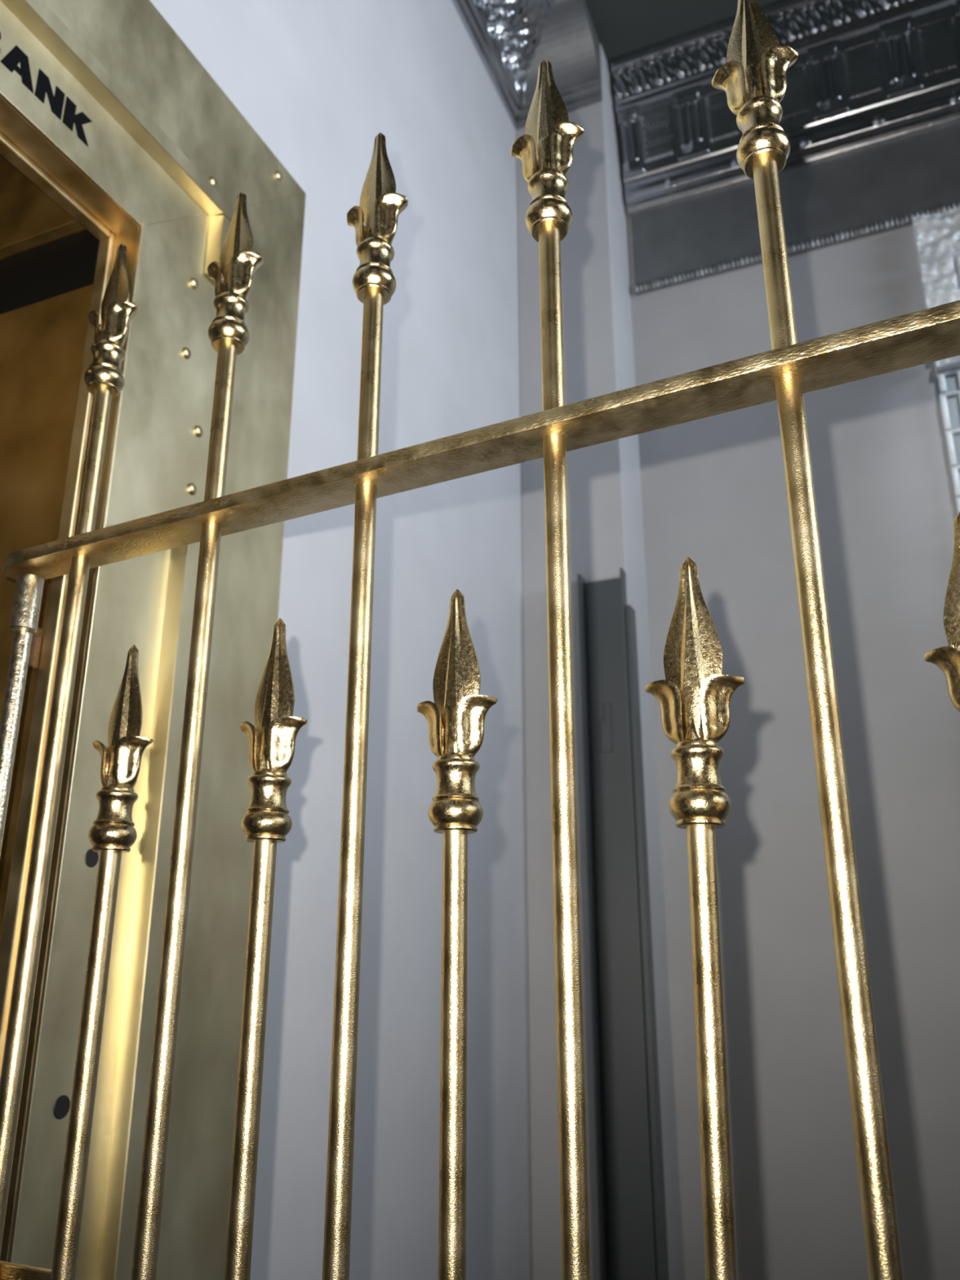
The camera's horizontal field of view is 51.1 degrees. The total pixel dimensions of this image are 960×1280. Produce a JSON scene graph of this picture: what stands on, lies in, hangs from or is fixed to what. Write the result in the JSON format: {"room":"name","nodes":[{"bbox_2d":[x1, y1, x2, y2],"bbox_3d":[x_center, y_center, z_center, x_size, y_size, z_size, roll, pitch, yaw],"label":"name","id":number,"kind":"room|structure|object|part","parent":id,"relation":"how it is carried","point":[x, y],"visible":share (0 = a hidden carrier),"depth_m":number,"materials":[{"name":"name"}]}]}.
{"room":"bank vault room","nodes":[
{"label":"bank vault room","id":0,"kind":"room"},
{"bbox_2d":[150,0,532,1279],"bbox_3d":[-0.921,-0.468,0.034,0.055,3.910,5.710,-8,-19,22],"label":"wall","id":1,"kind":"structure","parent":0,"point":[317,81],"depth_m":1.72,"materials":[{"name":"white paint"}]},
{"bbox_2d":[0,0,306,1279],"bbox_3d":[-0.653,0.307,0.423,0.092,2.679,1.787,-8,-19,22],"label":"door frame","id":2,"kind":"structure","parent":1,"relation":"attached to","point":[104,108],"depth_m":1.15,"materials":[{"name":"gold metal"}]},
{"bbox_3d":[-0.632,-0.785,0.735,0.020,0.028,1.469,-8,-19,22],"label":"moulding","id":3,"kind":"part","parent":2,"relation":"part of","materials":[{"name":"gold metal"}]},
{"bbox_3d":[-0.352,0.823,0.900,0.020,1.992,0.027,-8,-19,22],"label":"moulding","id":4,"kind":"part","parent":2,"relation":"part of","materials":[{"name":"gold metal"}]},
{"bbox_3d":[-0.632,-0.816,0.778,0.005,0.324,1.786,-8,-19,22],"label":"header plate","id":5,"kind":"part","parent":2,"relation":"part of","materials":[{"name":"gold metal"}]},
{"bbox_3d":[-0.381,-0.299,1.221,0.001,0.408,0.144,-8,-19,22],"label":"hinge plate","id":6,"kind":"part","parent":2,"relation":"part of","materials":[{"name":"gold metal"}]},
{"bbox_3d":[-0.349,-0.523,1.346,0.020,0.092,0.031,-8,-19,22],"label":"moulding","id":7,"kind":"part","parent":2,"relation":"part of","materials":[{"name":"gold metal"}]},
{"bbox_2d":[451,0,555,129],"bbox_3d":[-0.331,-1.903,1.608,0.203,0.204,2.669,-8,-19,22],"label":"trim","id":8,"kind":"structure","parent":1,"relation":"attached to","point":[505,35],"depth_m":2.62,"materials":[{"name":"silver metal"}]},
{"bbox_2d":[515,43,684,1279],"bbox_3d":[0.254,0.264,2.281,0.251,3.910,0.200,-8,-19,22],"label":"wall","id":9,"kind":"structure","parent":0,"point":[606,531],"depth_m":2.33,"materials":[{"name":"white paint"}]},
{"bbox_2d":[516,0,602,129],"bbox_3d":[0.175,-1.555,2.678,0.246,0.204,0.203,-8,-19,22],"label":"trim","id":10,"kind":"structure","parent":9,"relation":"attached to","point":[569,41],"depth_m":2.69,"materials":[{"name":"grey metal"}]},
{"bbox_2d":[584,0,777,77],"bbox_3d":[0.979,-2.625,-0.116,4.375,0.100,5.770,-8,-19,22],"label":"ceiling","id":11,"kind":"structure","parent":0,"point":[621,27],"depth_m":2.68,"materials":[{"name":"paint"}]},
{"bbox_2d":[625,199,959,1279],"bbox_3d":[2.131,0.070,1.685,4.195,3.910,0.120,-8,-19,22],"label":"wall","id":12,"kind":"structure","parent":0,"point":[714,495],"depth_m":2.18,"materials":[{"name":"white paint"}]},
{"bbox_2d":[609,0,959,215],"bbox_3d":[1.547,-1.549,2.326,2.514,0.434,0.140,-8,-19,22],"label":"trim","id":13,"kind":"structure","parent":12,"relation":"attached to","point":[864,73],"depth_m":2.60,"materials":[{"name":"silver metal"}]},
{"bbox_2d":[631,121,959,295],"bbox_3d":[1.571,-1.204,2.268,2.510,0.258,0.026,-8,-19,22],"label":"trim","id":14,"kind":"structure","parent":12,"relation":"attached to","point":[879,188],"depth_m":2.56,"materials":[{"name":"grey metal"}]},
{"bbox_2d":[911,205,959,513],"bbox_3d":[1.735,0.401,1.662,1.500,3.166,0.052,-8,-19,22],"label":"window","id":15,"kind":"structure","parent":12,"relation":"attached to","point":[936,237],"depth_m":2.35,"materials":[{"name":"white glass"}]},
{"bbox_3d":[0.450,1.258,-1.143,5.525,0.100,5.770,-8,-19,22],"label":"floor","id":16,"kind":"structure","parent":0,"visible":0},
{"bbox_2d":[0,0,959,1279],"bbox_3d":[-0.015,0.584,0.511,0.953,2.205,0.043,-9,-20,25],"label":"metal fence","id":17,"kind":"object","parent":16,"relation":"on","point":[694,699],"visible":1,"depth_m":0.69,"materials":[{"name":"gold metal"}]},
{"bbox_3d":[-0.359,-0.342,0.991,0.020,0.122,0.032,11,-21,-30],"label":"spear blade","id":18,"kind":"part","parent":17,"relation":"part of","materials":[{"name":"gold metal"}]},
{"bbox_3d":[-0.290,0.062,0.824,0.032,0.122,0.020,1,-18,-2],"label":"spear blade","id":19,"kind":"part","parent":17,"relation":"part of","materials":[{"name":"gold metal"}]},
{"bbox_3d":[-0.225,-0.366,0.929,0.032,0.122,0.020,1,-18,-4],"label":"spear blade","id":20,"kind":"part","parent":17,"relation":"part of","materials":[{"name":"gold metal"}]},
{"bbox_3d":[-0.155,0.041,0.761,0.020,0.122,0.032,10,-21,-29],"label":"spear blade","id":21,"kind":"part","parent":17,"relation":"part of","materials":[{"name":"gold metal"}]},
{"bbox_3d":[-0.088,-0.389,0.866,0.020,0.122,0.032,10,-21,-29],"label":"spear blade","id":22,"kind":"part","parent":17,"relation":"part of","materials":[{"name":"gold metal"}]},
{"bbox_3d":[-0.016,0.022,0.695,0.032,0.122,0.020,1,-18,-4],"label":"spear blade","id":23,"kind":"part","parent":17,"relation":"part of","materials":[{"name":"gold metal"}]},
{"bbox_3d":[-0.015,-0.137,0.746,0.953,0.027,0.042,-9,-20,25],"label":"cross rail","id":24,"kind":"part","parent":17,"relation":"part of","materials":[{"name":"gold metal"}]},
{"bbox_3d":[0.053,-0.417,0.802,0.020,0.122,0.032,12,-22,-33],"label":"spear blade","id":25,"kind":"part","parent":17,"relation":"part of","materials":[{"name":"gold metal"}]},
{"bbox_3d":[0.132,0.005,0.624,0.032,0.122,0.021,3,-18,-8],"label":"spear blade","id":26,"kind":"part","parent":17,"relation":"part of","materials":[{"name":"gold metal"}]},
{"bbox_3d":[0.198,-0.435,0.733,0.032,0.122,0.020,2,-18,-6],"label":"spear blade","id":27,"kind":"part","parent":17,"relation":"part of","materials":[{"name":"gold metal"}]},
{"bbox_3d":[0.276,-0.017,0.556,0.020,0.122,0.032,11,-21,-30],"label":"spear blade","id":28,"kind":"part","parent":17,"relation":"part of","materials":[{"name":"gold metal"}]},
{"bbox_2d":[577,567,669,1279],"bbox_3d":[0.285,0.967,1.915,0.116,2.347,0.056,-8,-19,22],"label":"metal post","id":29,"kind":"object","parent":16,"relation":"on","point":[633,1228],"visible":1,"depth_m":2.02,"materials":[{"name":"black metal"}]},
{"bbox_3d":[-1.224,0.324,0.673,1.168,2.800,1.321,-8,-19,22],"label":"wall","id":30,"kind":"structure","parent":0,"visible":0},
{"bbox_2d":[0,154,99,941],"bbox_3d":[-0.955,0.503,1.141,1.070,2.750,0.028,-8,-19,22],"label":"door","id":31,"kind":"structure","parent":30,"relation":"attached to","point":[48,260],"depth_m":1.20,"materials":[{"name":"brown metal"}]},
{"bbox_3d":[-0.954,-0.635,1.514,1.070,0.355,0.024,-8,-19,22],"label":"panel","id":32,"kind":"part","parent":31,"relation":"part of","materials":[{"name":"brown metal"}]}
]}

